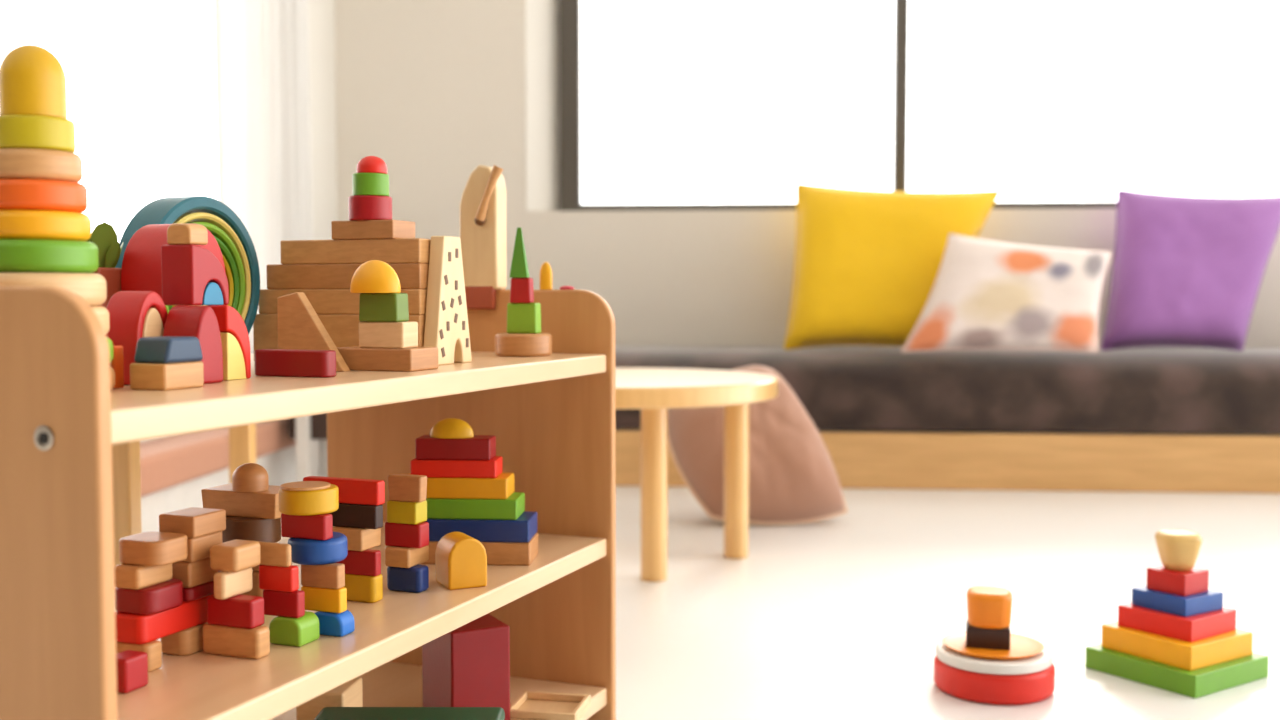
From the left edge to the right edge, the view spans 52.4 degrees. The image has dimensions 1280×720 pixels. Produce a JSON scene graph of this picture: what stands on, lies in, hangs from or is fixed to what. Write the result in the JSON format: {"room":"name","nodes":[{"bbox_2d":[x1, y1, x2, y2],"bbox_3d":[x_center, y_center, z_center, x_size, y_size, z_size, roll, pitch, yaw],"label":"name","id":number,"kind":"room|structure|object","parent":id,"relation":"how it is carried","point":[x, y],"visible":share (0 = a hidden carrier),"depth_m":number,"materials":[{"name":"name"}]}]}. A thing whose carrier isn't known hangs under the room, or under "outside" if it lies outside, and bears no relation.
{"room":"children's room","nodes":[
{"label":"children's room","id":0,"kind":"room"},
{"bbox_2d":[140,0,336,469],"bbox_3d":[-1.564,-0.799,2.777,0.140,2.750,5.760,0,3,4],"label":"curtain","id":1,"kind":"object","parent":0,"point":[321,13],"depth_m":5.30,"materials":[{"name":"fabric"}]},
{"bbox_2d":[319,470,1279,719],"bbox_3d":[0.500,0.633,2.286,10.000,0.060,10.500,0,3,0],"label":"floor","id":2,"kind":"structure","parent":0,"point":[845,616],"depth_m":3.09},
{"bbox_2d":[112,424,255,566],"bbox_3d":[-1.152,0.331,2.591,0.617,0.512,1.060,0,3,0],"label":"side table","id":3,"kind":"object","parent":2,"relation":"on","point":[126,476],"visible":0.02,"depth_m":2.16,"materials":[{"name":"brown wood"}]},
{"bbox_2d":[140,419,318,532],"bbox_3d":[-1.308,0.366,3.967,0.186,0.300,1.690,0,3,4],"label":"wall ledge","id":4,"kind":"object","parent":2,"relation":"on","point":[174,470],"visible":0.16,"depth_m":3.69,"materials":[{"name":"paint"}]},
{"bbox_2d":[288,413,326,481],"bbox_3d":[-1.045,0.270,4.435,0.243,0.445,0.370,0,3,0],"label":"stool","id":5,"kind":"object","parent":2,"relation":"on","point":[303,430],"visible":0.1,"depth_m":4.27,"materials":[{"name":"fabric"}]},
{"bbox_2d":[0,286,615,719],"bbox_3d":[-0.498,0.267,1.702,0.549,0.732,1.128,1,3,21],"label":"shelf","id":6,"kind":"object","parent":2,"relation":"on","point":[552,418],"depth_m":1.43,"materials":[{"name":"brown wood"}]},
{"bbox_2d":[87,222,122,307],"bbox_3d":[-0.637,-0.070,1.525,0.066,0.180,0.065,1,3,21],"label":"planter","id":7,"kind":"object","parent":6,"relation":"on","point":[104,236],"visible":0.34,"depth_m":1.51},
{"bbox_2d":[110,366,114,388],"bbox_3d":[-0.592,0.019,1.282,0.138,0.026,0.138,0,3,0],"label":"ring","id":8,"kind":"object","parent":6,"relation":"on","point":[112,372],"visible":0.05,"depth_m":1.29,"materials":[{"name":"beige wood"}]},
{"bbox_2d":[107,337,113,361],"bbox_3d":[-0.592,-0.008,1.280,0.136,0.028,0.136,0,3,0],"label":"ring","id":9,"kind":"object","parent":8,"relation":"on","point":[110,343],"visible":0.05,"depth_m":1.29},
{"bbox_2d":[91,306,109,333],"bbox_3d":[-0.592,-0.038,1.279,0.130,0.030,0.130,0,3,0],"label":"ring","id":10,"kind":"object","parent":9,"relation":"on","point":[102,313],"visible":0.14,"depth_m":1.28,"materials":[{"name":"brown wood"}]},
{"bbox_2d":[0,272,106,305],"bbox_3d":[-0.592,-0.069,1.277,0.126,0.032,0.126,0,3,0],"label":"ring","id":11,"kind":"object","parent":10,"relation":"on","point":[92,287],"visible":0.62,"depth_m":1.24,"materials":[{"name":"brown wood"}]},
{"bbox_2d":[0,239,98,272],"bbox_3d":[-0.592,-0.101,1.275,0.112,0.031,0.112,0,3,0],"label":"ring","id":12,"kind":"object","parent":11,"relation":"on","point":[16,255],"visible":0.88,"depth_m":1.23,"materials":[{"name":"wood"}]},
{"bbox_2d":[0,210,90,240],"bbox_3d":[-0.592,-0.131,1.274,0.100,0.028,0.100,0,3,0],"label":"ring","id":13,"kind":"object","parent":12,"relation":"on","point":[14,224],"visible":0.87,"depth_m":1.23,"materials":[{"name":"wood"}]},
{"bbox_2d":[0,179,87,212],"bbox_3d":[-0.592,-0.159,1.272,0.094,0.029,0.094,0,3,0],"label":"ring","id":14,"kind":"object","parent":13,"relation":"on","point":[15,194],"visible":0.8,"depth_m":1.23,"materials":[{"name":"wood"}]},
{"bbox_2d":[0,148,82,182],"bbox_3d":[-0.592,-0.189,1.271,0.086,0.029,0.086,0,3,0],"label":"ring","id":15,"kind":"object","parent":14,"relation":"on","point":[15,163],"visible":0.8,"depth_m":1.24,"materials":[{"name":"brown wood"}]},
{"bbox_2d":[0,115,75,152],"bbox_3d":[-0.592,-0.219,1.269,0.074,0.032,0.074,0,3,0],"label":"ring","id":16,"kind":"object","parent":15,"relation":"on","point":[16,131],"visible":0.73,"depth_m":1.24,"materials":[{"name":"wood"}]},
{"bbox_2d":[0,45,66,118],"bbox_3d":[-0.592,-0.271,1.267,0.060,0.071,0.060,0,3,0],"label":"block","id":17,"kind":"object","parent":16,"relation":"on","point":[32,78],"visible":0.92,"depth_m":1.24,"materials":[{"name":"wood"}]},
{"bbox_2d":[116,650,147,693],"bbox_3d":[-0.517,0.314,1.310,0.028,0.035,0.034,1,3,21],"label":"wooden block","id":18,"kind":"object","parent":6,"relation":"on","point":[131,665],"visible":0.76,"depth_m":1.30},
{"bbox_2d":[106,291,167,384],"bbox_3d":[-0.547,-0.025,1.413,0.050,0.101,0.055,1,3,21],"label":"block","id":19,"kind":"object","parent":6,"relation":"on","point":[127,310],"visible":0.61,"depth_m":1.39,"materials":[{"name":"wood"}]},
{"bbox_2d":[116,640,161,671],"bbox_3d":[-0.537,0.313,1.383,0.056,0.030,0.025,1,3,21],"label":"wooden block","id":20,"kind":"object","parent":6,"relation":"on","point":[153,649],"visible":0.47,"depth_m":1.37,"materials":[{"name":"brown wood"}]},
{"bbox_2d":[115,594,213,643],"bbox_3d":[-0.519,0.281,1.426,0.045,0.031,0.125,1,3,21],"label":"wooden block","id":21,"kind":"object","parent":20,"relation":"on","point":[130,628],"visible":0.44,"depth_m":1.38,"materials":[{"name":"wood"}]},
{"bbox_2d":[115,579,182,614],"bbox_3d":[-0.527,0.253,1.395,0.055,0.028,0.060,1,3,21],"label":"wooden block","id":22,"kind":"object","parent":21,"relation":"on","point":[164,596],"visible":0.88,"depth_m":1.37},
{"bbox_2d":[114,563,171,589],"bbox_3d":[-0.530,0.227,1.388,0.035,0.024,0.055,1,3,21],"label":"wooden block","id":23,"kind":"object","parent":22,"relation":"on","point":[136,577],"visible":0.68,"depth_m":1.37,"materials":[{"name":"brown wood"}]},
{"bbox_2d":[119,532,187,565],"bbox_3d":[-0.521,0.202,1.391,0.060,0.026,0.055,1,3,21],"label":"wooden block","id":24,"kind":"object","parent":23,"relation":"on","point":[145,548],"visible":1,"depth_m":1.37,"materials":[{"name":"beige wood"}]},
{"bbox_2d":[183,581,213,601],"bbox_3d":[-0.497,0.256,1.449,0.030,0.015,0.050,1,3,21],"label":"wooden block","id":25,"kind":"object","parent":21,"relation":"on","point":[206,589],"visible":0.47,"depth_m":1.43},
{"bbox_2d":[172,557,218,587],"bbox_3d":[-0.496,0.234,1.448,0.030,0.029,0.050,1,3,21],"label":"wooden block","id":26,"kind":"object","parent":25,"relation":"on","point":[192,574],"visible":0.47,"depth_m":1.43,"materials":[{"name":"beige wood"}]},
{"bbox_2d":[182,532,220,561],"bbox_3d":[-0.494,0.207,1.446,0.031,0.026,0.050,1,3,21],"label":"wooden block","id":27,"kind":"object","parent":26,"relation":"on","point":[199,548],"visible":0.47,"depth_m":1.43,"materials":[{"name":"beige wood"}]},
{"bbox_2d":[159,507,225,537],"bbox_3d":[-0.499,0.181,1.451,0.049,0.024,0.055,1,3,21],"label":"wooden block","id":28,"kind":"object","parent":27,"relation":"on","point":[194,522],"visible":0.88,"depth_m":1.43,"materials":[{"name":"beige wood"}]},
{"bbox_2d":[130,361,203,390],"bbox_3d":[-0.489,0.016,1.344,0.046,0.027,0.060,1,3,21],"label":"wooden block","id":29,"kind":"object","parent":6,"relation":"on","point":[183,375],"visible":0.89,"depth_m":1.32,"materials":[{"name":"brown wood"}]},
{"bbox_2d":[134,336,202,363],"bbox_3d":[-0.486,-0.011,1.342,0.044,0.026,0.057,1,3,21],"label":"wooden block","id":30,"kind":"object","parent":29,"relation":"on","point":[159,349],"visible":1,"depth_m":1.32,"materials":[{"name":"blue wood"}]},
{"bbox_2d":[121,223,225,297],"bbox_3d":[-0.558,-0.115,1.558,0.070,0.096,0.105,1,3,21],"label":"block","id":31,"kind":"object","parent":6,"relation":"on","point":[141,270],"visible":0.36,"depth_m":1.52,"materials":[{"name":"wood"}]},
{"bbox_2d":[115,196,259,334],"bbox_3d":[-0.603,-0.105,1.747,0.056,0.227,0.227,1,3,21],"label":"arch","id":32,"kind":"object","parent":6,"relation":"on","point":[168,210],"visible":0.3,"depth_m":1.73,"materials":[{"name":"wood"}]},
{"bbox_2d":[173,212,250,319],"bbox_3d":[-0.603,-0.103,1.747,0.053,0.190,0.190,1,3,21],"label":"arch","id":33,"kind":"object","parent":32,"relation":"in","point":[194,216],"visible":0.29,"depth_m":1.79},
{"bbox_2d":[163,306,222,383],"bbox_3d":[-0.489,-0.017,1.419,0.050,0.085,0.046,1,3,21],"label":"block","id":34,"kind":"object","parent":6,"relation":"on","point":[201,322],"visible":0.54,"depth_m":1.41,"materials":[{"name":"wood"}]},
{"bbox_2d":[207,305,250,378],"bbox_3d":[-0.469,-0.020,1.484,0.030,0.085,0.042,1,3,21],"label":"block","id":35,"kind":"object","parent":6,"relation":"on","point":[229,319],"visible":0.6,"depth_m":1.47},
{"bbox_2d":[161,244,228,304],"bbox_3d":[-0.504,-0.096,1.474,0.044,0.068,0.062,1,3,21],"label":"block","id":36,"kind":"object","parent":35,"relation":"on","point":[187,269],"visible":0.91,"depth_m":1.45,"materials":[{"name":"wood"}]},
{"bbox_2d":[203,623,269,658],"bbox_3d":[-0.445,0.309,1.434,0.076,0.033,0.024,1,3,21],"label":"wooden block","id":37,"kind":"object","parent":6,"relation":"on","point":[254,643],"visible":0.86,"depth_m":1.42,"materials":[{"name":"brown wood"}]},
{"bbox_2d":[207,594,263,628],"bbox_3d":[-0.446,0.276,1.433,0.062,0.032,0.024,1,3,21],"label":"wooden block","id":38,"kind":"object","parent":37,"relation":"on","point":[240,611],"visible":0.88,"depth_m":1.42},
{"bbox_2d":[214,568,252,599],"bbox_3d":[-0.449,0.245,1.437,0.016,0.030,0.052,1,3,21],"label":"wooden block","id":39,"kind":"object","parent":38,"relation":"on","point":[226,584],"visible":0.82,"depth_m":1.42,"materials":[{"name":"brown wood"}]},
{"bbox_2d":[210,539,260,571],"bbox_3d":[-0.447,0.216,1.436,0.037,0.028,0.046,1,3,21],"label":"wooden block","id":40,"kind":"object","parent":39,"relation":"on","point":[236,555],"visible":1,"depth_m":1.42,"materials":[{"name":"brown wood"}]},
{"bbox_2d":[269,611,319,646],"bbox_3d":[-0.395,0.306,1.487,0.043,0.032,0.040,1,3,21],"label":"wooden block","id":41,"kind":"object","parent":6,"relation":"on","point":[297,632],"visible":0.83,"depth_m":1.47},
{"bbox_2d":[263,590,304,617],"bbox_3d":[-0.405,0.276,1.479,0.049,0.030,0.015,1,3,21],"label":"wooden block","id":42,"kind":"object","parent":41,"relation":"on","point":[276,603],"visible":0.88,"depth_m":1.47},
{"bbox_2d":[254,349,335,377],"bbox_3d":[-0.408,0.004,1.539,0.104,0.031,0.026,1,3,21],"label":"wooden block","id":43,"kind":"object","parent":6,"relation":"on","point":[268,362],"visible":1,"depth_m":1.52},
{"bbox_2d":[277,292,349,371],"bbox_3d":[-0.414,-0.036,1.650,0.100,0.099,0.016,1,3,21],"label":"block","id":44,"kind":"object","parent":6,"relation":"on","point":[299,326],"visible":0.74,"depth_m":1.65,"materials":[{"name":"brown wood"}]},
{"bbox_2d":[296,677,362,719],"bbox_3d":[-0.427,0.500,1.792,0.067,0.107,0.080,0,3,7],"label":"wooden crate","id":45,"kind":"object","parent":6,"relation":"on","point":[349,694],"visible":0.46,"depth_m":1.75,"materials":[{"name":"brown wood"}]},
{"bbox_2d":[314,610,354,636],"bbox_3d":[-0.361,0.307,1.525,0.047,0.027,0.029,1,3,21],"label":"wooden block","id":46,"kind":"object","parent":6,"relation":"on","point":[342,624],"visible":0.68,"depth_m":1.51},
{"bbox_2d":[301,586,346,612],"bbox_3d":[-0.370,0.279,1.523,0.055,0.028,0.016,1,3,21],"label":"wooden block","id":47,"kind":"object","parent":46,"relation":"on","point":[316,598],"visible":0.84,"depth_m":1.51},
{"bbox_2d":[301,563,344,588],"bbox_3d":[-0.371,0.251,1.521,0.052,0.028,0.016,1,3,21],"label":"wooden block","id":48,"kind":"object","parent":47,"relation":"on","point":[331,576],"visible":0.87,"depth_m":1.51,"materials":[{"name":"beige wood"}]},
{"bbox_2d":[288,532,347,564],"bbox_3d":[-0.381,0.222,1.536,0.069,0.029,0.069,1,3,21],"label":"wooden disc","id":49,"kind":"object","parent":48,"relation":"on","point":[335,549],"visible":0.78,"depth_m":1.51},
{"bbox_2d":[281,513,332,539],"bbox_3d":[-0.390,0.194,1.521,0.062,0.029,0.018,1,3,21],"label":"wooden block","id":50,"kind":"object","parent":49,"relation":"on","point":[315,527],"visible":0.85,"depth_m":1.51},
{"bbox_2d":[279,484,338,515],"bbox_3d":[-0.391,0.164,1.533,0.068,0.029,0.068,1,3,21],"label":"wooden disc","id":51,"kind":"object","parent":50,"relation":"on","point":[323,501],"visible":0.82,"depth_m":1.50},
{"bbox_2d":[253,314,425,360],"bbox_3d":[-0.412,-0.031,1.854,0.275,0.069,0.085,1,3,21],"label":"wooden plank","id":52,"kind":"object","parent":6,"relation":"on","point":[343,329],"visible":0.22,"depth_m":1.81,"materials":[{"name":"brown wood"}]},
{"bbox_2d":[259,289,426,314],"bbox_3d":[-0.407,-0.083,1.849,0.266,0.035,0.085,1,3,21],"label":"wooden plank","id":53,"kind":"object","parent":52,"relation":"on","point":[323,301],"visible":0.49,"depth_m":1.81,"materials":[{"name":"brown wood"}]},
{"bbox_2d":[266,263,428,288],"bbox_3d":[-0.400,-0.118,1.845,0.252,0.035,0.085,1,3,21],"label":"wooden plank","id":54,"kind":"object","parent":53,"relation":"on","point":[410,275],"visible":0.64,"depth_m":1.81,"materials":[{"name":"beige wood"}]},
{"bbox_2d":[280,238,430,263],"bbox_3d":[-0.389,-0.152,1.839,0.227,0.034,0.085,1,3,21],"label":"wooden plank","id":55,"kind":"object","parent":54,"relation":"on","point":[398,250],"visible":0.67,"depth_m":1.79,"materials":[{"name":"brown wood"}]},
{"bbox_2d":[331,220,414,239],"bbox_3d":[-0.372,-0.181,1.815,0.100,0.026,0.060,1,3,21],"label":"wooden block","id":56,"kind":"object","parent":55,"relation":"on","point":[356,229],"visible":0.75,"depth_m":1.79,"materials":[{"name":"beige wood"}]},
{"bbox_2d":[348,195,391,220],"bbox_3d":[-0.375,-0.210,1.809,0.060,0.034,0.060,1,3,21],"label":"wooden disc","id":57,"kind":"object","parent":56,"relation":"on","point":[360,207],"visible":0.8,"depth_m":1.78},
{"bbox_2d":[344,574,382,602],"bbox_3d":[-0.363,0.294,1.690,0.058,0.035,0.026,1,3,21],"label":"wooden block","id":58,"kind":"object","parent":6,"relation":"on","point":[360,588],"visible":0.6,"depth_m":1.68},
{"bbox_2d":[336,549,380,575],"bbox_3d":[-0.365,0.261,1.683,0.064,0.032,0.014,1,3,21],"label":"wooden block","id":59,"kind":"object","parent":58,"relation":"on","point":[367,562],"visible":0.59,"depth_m":1.67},
{"bbox_2d":[333,526,380,550],"bbox_3d":[-0.370,0.230,1.694,0.048,0.028,0.047,1,3,21],"label":"wooden block","id":60,"kind":"object","parent":59,"relation":"on","point":[358,539],"visible":0.5,"depth_m":1.67,"materials":[{"name":"brown wood"}]},
{"bbox_2d":[327,503,382,528],"bbox_3d":[-0.372,0.201,1.686,0.082,0.031,0.019,1,3,21],"label":"wooden block","id":61,"kind":"object","parent":60,"relation":"on","point":[347,515],"visible":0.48,"depth_m":1.67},
{"bbox_2d":[303,476,384,504],"bbox_3d":[-0.385,0.170,1.690,0.116,0.031,0.019,1,3,21],"label":"wooden block","id":62,"kind":"object","parent":61,"relation":"on","point":[351,490],"visible":0.7,"depth_m":1.67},
{"bbox_2d":[337,346,437,371],"bbox_3d":[-0.327,-0.002,1.676,0.115,0.029,0.070,1,3,21],"label":"wooden block","id":63,"kind":"object","parent":6,"relation":"on","point":[355,357],"visible":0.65,"depth_m":1.64,"materials":[{"name":"beige wood"}]},
{"bbox_2d":[359,321,417,348],"bbox_3d":[-0.321,-0.032,1.657,0.066,0.034,0.039,1,3,21],"label":"wooden block","id":64,"kind":"object","parent":63,"relation":"on","point":[395,335],"visible":0.93,"depth_m":1.64,"materials":[{"name":"brown wood"}]},
{"bbox_2d":[359,293,408,321],"bbox_3d":[-0.325,-0.067,1.650,0.057,0.036,0.031,1,3,21],"label":"wooden block","id":65,"kind":"object","parent":64,"relation":"on","point":[373,307],"visible":1,"depth_m":1.64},
{"bbox_2d":[350,260,400,292],"bbox_3d":[-0.335,-0.106,1.646,0.067,0.042,0.050,1,3,21],"label":"dome","id":66,"kind":"object","parent":65,"relation":"on","point":[373,276],"visible":0.96,"depth_m":1.63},
{"bbox_2d":[387,565,428,592],"bbox_3d":[-0.312,0.292,1.746,0.054,0.034,0.029,1,3,21],"label":"wooden block","id":67,"kind":"object","parent":6,"relation":"on","point":[415,579],"visible":0.87,"depth_m":1.73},
{"bbox_2d":[385,545,428,567],"bbox_3d":[-0.314,0.262,1.753,0.038,0.027,0.054,1,3,21],"label":"wooden block","id":68,"kind":"object","parent":67,"relation":"on","point":[402,557],"visible":0.73,"depth_m":1.73,"materials":[{"name":"brown wood"}]},
{"bbox_2d":[385,522,428,547],"bbox_3d":[-0.312,0.233,1.742,0.055,0.032,0.026,1,3,21],"label":"wooden block","id":69,"kind":"object","parent":68,"relation":"on","point":[396,534],"visible":0.88,"depth_m":1.73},
{"bbox_2d":[314,707,504,719],"bbox_3d":[-0.301,0.512,1.639,0.244,0.098,0.180,0,3,0],"label":"tub","id":70,"kind":"object","parent":6,"relation":"on","point":[327,713],"visible":1,"depth_m":1.69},
{"bbox_2d":[423,236,471,364],"bbox_3d":[-0.267,-0.083,1.806,0.023,0.177,0.103,1,3,21],"label":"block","id":71,"kind":"object","parent":6,"relation":"on","point":[446,319],"visible":0.98,"depth_m":1.78,"materials":[{"name":"brown wood"}]},
{"bbox_2d":[436,532,486,589],"bbox_3d":[-0.245,0.273,1.778,0.055,0.068,0.060,-2,3,-27],"label":"block","id":72,"kind":"object","parent":6,"relation":"on","point":[461,559],"visible":1,"depth_m":1.75,"materials":[{"name":"wood"}]},
{"bbox_2d":[422,614,509,719],"bbox_3d":[-0.265,0.468,1.968,0.092,0.153,0.136,-2,3,-28],"label":"box","id":73,"kind":"object","parent":6,"relation":"on","point":[468,665],"visible":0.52,"depth_m":1.91,"materials":[{"name":"wood"}]},
{"bbox_2d":[421,533,537,565],"bbox_3d":[-0.263,0.282,1.949,0.211,0.034,0.085,0,3,4],"label":"wooden slab","id":74,"kind":"object","parent":6,"relation":"on","point":[498,553],"visible":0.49,"depth_m":1.90,"materials":[{"name":"beige wood"}]},
{"bbox_2d":[425,511,536,542],"bbox_3d":[-0.264,0.248,1.947,0.209,0.032,0.085,0,3,4],"label":"wooden slab","id":75,"kind":"object","parent":74,"relation":"on","point":[522,530],"visible":0.48,"depth_m":1.90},
{"bbox_2d":[426,492,524,519],"bbox_3d":[-0.266,0.217,1.944,0.177,0.030,0.075,0,3,4],"label":"wooden slab","id":76,"kind":"object","parent":75,"relation":"on","point":[511,508],"visible":0.47,"depth_m":1.91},
{"bbox_2d":[409,473,513,498],"bbox_3d":[-0.272,0.187,1.942,0.159,0.030,0.068,0,3,4],"label":"wooden slab","id":77,"kind":"object","parent":76,"relation":"on","point":[502,486],"visible":0.55,"depth_m":1.91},
{"bbox_2d":[410,456,502,477],"bbox_3d":[-0.273,0.159,1.938,0.128,0.026,0.058,0,3,4],"label":"wooden slab","id":78,"kind":"object","parent":77,"relation":"on","point":[492,468],"visible":0.81,"depth_m":1.91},
{"bbox_2d":[415,435,495,459],"bbox_3d":[-0.274,0.130,1.936,0.112,0.032,0.052,0,3,4],"label":"wooden slab","id":79,"kind":"object","parent":78,"relation":"on","point":[479,447],"visible":1,"depth_m":1.91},
{"bbox_2d":[460,165,506,309],"bbox_3d":[-0.261,-0.204,2.173,0.097,0.240,0.065,1,3,21],"label":"toy","id":80,"kind":"object","parent":6,"relation":"on","point":[483,200],"visible":0.9,"depth_m":2.16,"materials":[{"name":"brown wood"}]},
{"bbox_2d":[495,333,551,356],"bbox_3d":[-0.183,-0.025,2.046,0.090,0.036,0.090,1,3,21],"label":"wooden disc","id":81,"kind":"object","parent":6,"relation":"on","point":[506,344],"visible":0.91,"depth_m":2.01,"materials":[{"name":"beige wood"}]},
{"bbox_2d":[510,691,590,719],"bbox_3d":[-0.139,0.533,1.990,0.109,0.020,0.100,1,3,11],"label":"wooden tray","id":82,"kind":"object","parent":6,"relation":"on","point":[530,705],"visible":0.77,"depth_m":2.00,"materials":[{"name":"brown wood"}]},
{"label":"wooden block","id":83,"kind":"object","parent":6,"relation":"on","visible":0},
{"bbox_2d":[240,570,262,596],"bbox_3d":[-0.494,0.280,1.641,0.061,0.035,0.028,1,3,21],"label":"wooden block","id":84,"kind":"object","parent":83,"relation":"on","point":[256,591],"visible":0.02,"depth_m":1.62,"materials":[{"name":"beige wood"}]},
{"bbox_2d":[252,565,258,570],"bbox_3d":[-0.493,0.247,1.639,0.061,0.031,0.028,1,3,21],"label":"wooden block","id":85,"kind":"object","parent":84,"relation":"on","point":[256,568],"visible":0.02,"depth_m":1.62,"materials":[{"name":"beige wood"}]},
{"bbox_2d":[222,516,280,542],"bbox_3d":[-0.495,0.213,1.650,0.076,0.034,0.076,1,3,21],"label":"wooden disc","id":86,"kind":"object","parent":85,"relation":"on","point":[240,528],"visible":0.5,"depth_m":1.62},
{"bbox_2d":[201,483,281,518],"bbox_3d":[-0.494,0.180,1.661,0.114,0.032,0.062,1,3,21],"label":"wooden plank","id":87,"kind":"object","parent":86,"relation":"on","point":[265,504],"visible":0.6,"depth_m":1.63,"materials":[{"name":"brown wood"}]},
{"bbox_2d":[616,368,777,581],"bbox_3d":[-0.050,0.293,3.440,0.824,0.500,0.824,0,3,0],"label":"table","id":88,"kind":"object","parent":2,"relation":"on","point":[653,391],"visible":0.44,"depth_m":3.24,"materials":[{"name":"brown wood"}]},
{"bbox_2d":[668,365,847,524],"bbox_3d":[0.362,0.265,4.141,0.577,0.491,0.389,0,3,0],"label":"floor cushion","id":89,"kind":"object","parent":2,"relation":"on","point":[793,478],"visible":0.73,"depth_m":4.01,"materials":[{"name":"pink fabric"}]},
{"bbox_2d":[616,430,1279,493],"bbox_3d":[1.423,0.358,5.030,4.897,0.207,0.596,0,3,4],"label":"window bench","id":90,"kind":"object","parent":2,"relation":"on","point":[1191,463],"visible":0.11,"depth_m":4.73,"materials":[{"name":"brown wood"}]},
{"bbox_2d":[616,346,1279,434],"bbox_3d":[1.423,0.108,5.004,4.897,0.292,0.618,0,3,4],"label":"bench cushion","id":91,"kind":"object","parent":90,"relation":"on","point":[859,389],"visible":0.46,"depth_m":4.73,"materials":[{"name":"fabric"}]},
{"bbox_2d":[784,183,1000,349],"bbox_3d":[0.991,-0.369,5.065,0.870,0.653,0.261,0,3,0],"label":"throw pillow","id":92,"kind":"object","parent":91,"relation":"on","point":[867,265],"visible":0.82,"depth_m":5.00,"materials":[{"name":"yellow fabric"}]},
{"bbox_2d":[901,233,1112,352],"bbox_3d":[1.364,-0.250,4.802,0.800,0.445,0.218,0,3,3],"label":"throw pillow","id":93,"kind":"object","parent":91,"relation":"on","point":[985,294],"visible":1,"depth_m":4.75,"materials":[{"name":"fabric"}]},
{"bbox_2d":[1101,189,1279,350],"bbox_3d":[2.146,-0.349,4.969,0.784,0.624,0.270,0,3,0],"label":"throw pillow","id":94,"kind":"object","parent":91,"relation":"on","point":[1188,270],"visible":1,"depth_m":4.91,"materials":[{"name":"purple fabric"}]},
{"bbox_2d":[934,656,1054,704],"bbox_3d":[0.645,0.571,2.370,0.213,0.055,0.213,0,3,0],"label":"wooden disc","id":95,"kind":"object","parent":2,"relation":"on","point":[996,689],"visible":0.66,"depth_m":2.28,"materials":[{"name":"wood"}]},
{"bbox_2d":[936,641,1052,674],"bbox_3d":[0.643,0.534,2.364,0.206,0.019,0.206,0,3,0],"label":"wooden disc","id":96,"kind":"object","parent":95,"relation":"on","point":[1043,660],"visible":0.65,"depth_m":2.29,"materials":[{"name":"white paint"}]},
{"bbox_2d":[942,631,1044,659],"bbox_3d":[0.642,0.520,2.365,0.180,0.009,0.180,0,3,0],"label":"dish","id":97,"kind":"object","parent":96,"relation":"on","point":[1021,647],"visible":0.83,"depth_m":2.34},
{"bbox_2d":[966,620,1010,649],"bbox_3d":[0.634,0.500,2.367,0.077,0.038,0.060,1,3,14],"label":"wooden block","id":98,"kind":"object","parent":97,"relation":"on","point":[985,638],"visible":0.87,"depth_m":2.34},
{"bbox_2d":[967,586,1011,628],"bbox_3d":[0.637,0.450,2.370,0.080,0.062,0.080,1,3,14],"label":"cube","id":99,"kind":"object","parent":98,"relation":"on","point":[990,607],"visible":1,"depth_m":2.34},
{"bbox_2d":[1085,643,1268,697],"bbox_3d":[1.018,0.573,2.470,0.233,0.041,0.233,-2,4,-34],"label":"wooden slab","id":100,"kind":"object","parent":2,"relation":"on","point":[1208,680],"visible":0.69,"depth_m":2.39,"materials":[{"name":"wood"}]},
{"bbox_2d":[1101,621,1252,670],"bbox_3d":[1.018,0.531,2.467,0.192,0.044,0.192,-2,4,-33],"label":"wooden slab","id":101,"kind":"object","parent":100,"relation":"on","point":[1236,644],"visible":0.73,"depth_m":2.40,"materials":[{"name":"wood"}]},
{"bbox_2d":[1118,602,1236,642],"bbox_3d":[1.018,0.488,2.465,0.152,0.040,0.152,-2,4,-36],"label":"wooden slab","id":102,"kind":"object","parent":101,"relation":"on","point":[1198,627],"visible":0.85,"depth_m":2.41,"materials":[{"name":"wood"}]},
{"bbox_2d":[1132,586,1222,616],"bbox_3d":[1.018,0.452,2.463,0.116,0.033,0.116,-2,3,-32],"label":"wooden slab","id":103,"kind":"object","parent":102,"relation":"on","point":[1210,600],"visible":0.83,"depth_m":2.42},
{"bbox_2d":[1146,565,1208,596],"bbox_3d":[1.018,0.415,2.461,0.080,0.041,0.080,-2,4,-35],"label":"wooden slab","id":104,"kind":"object","parent":103,"relation":"on","point":[1159,578],"visible":0.91,"depth_m":2.44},
{"bbox_2d":[1155,529,1201,570],"bbox_3d":[1.018,0.360,2.458,0.076,0.070,0.076,0,3,-6],"label":"wooden cup","id":105,"kind":"object","parent":104,"relation":"on","point":[1178,550],"visible":1,"depth_m":2.43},
{"bbox_2d":[335,0,1279,347],"bbox_3d":[1.459,-0.931,5.345,5.485,2.750,0.161,0,3,4],"label":"wall","id":106,"kind":"structure","parent":0,"point":[434,90],"depth_m":5.42,"materials":[{"name":"paint"}]},
{"bbox_2d":[526,0,559,210],"bbox_3d":[-0.400,-1.319,5.467,0.136,1.388,0.159,0,3,4],"label":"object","id":107,"kind":"structure","parent":106,"relation":"attached to","point":[542,16],"depth_m":5.46,"materials":[{"name":"white paint"}]},
{"bbox_2d":[559,0,1116,210],"bbox_3d":[1.356,-1.313,5.343,3.394,1.388,0.060,0,3,4],"label":"window frame","id":108,"kind":"structure","parent":106,"relation":"in","point":[569,10],"depth_m":5.44,"materials":[{"name":"black metal"}]},
{"bbox_3d":[-0.150,-2.186,2.391,8.700,0.060,7.400,0,3,0],"label":"ceiling","id":109,"kind":"structure","parent":0,"visible":0},
{"bbox_2d":[213,0,312,353],"bbox_3d":[-1.286,-1.018,4.457,0.080,2.385,0.899,0,3,4],"label":"sheer curtain","id":110,"kind":"object","parent":109,"relation":"hanging from","point":[262,73],"visible":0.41,"depth_m":4.46,"materials":[{"name":"fabric"}]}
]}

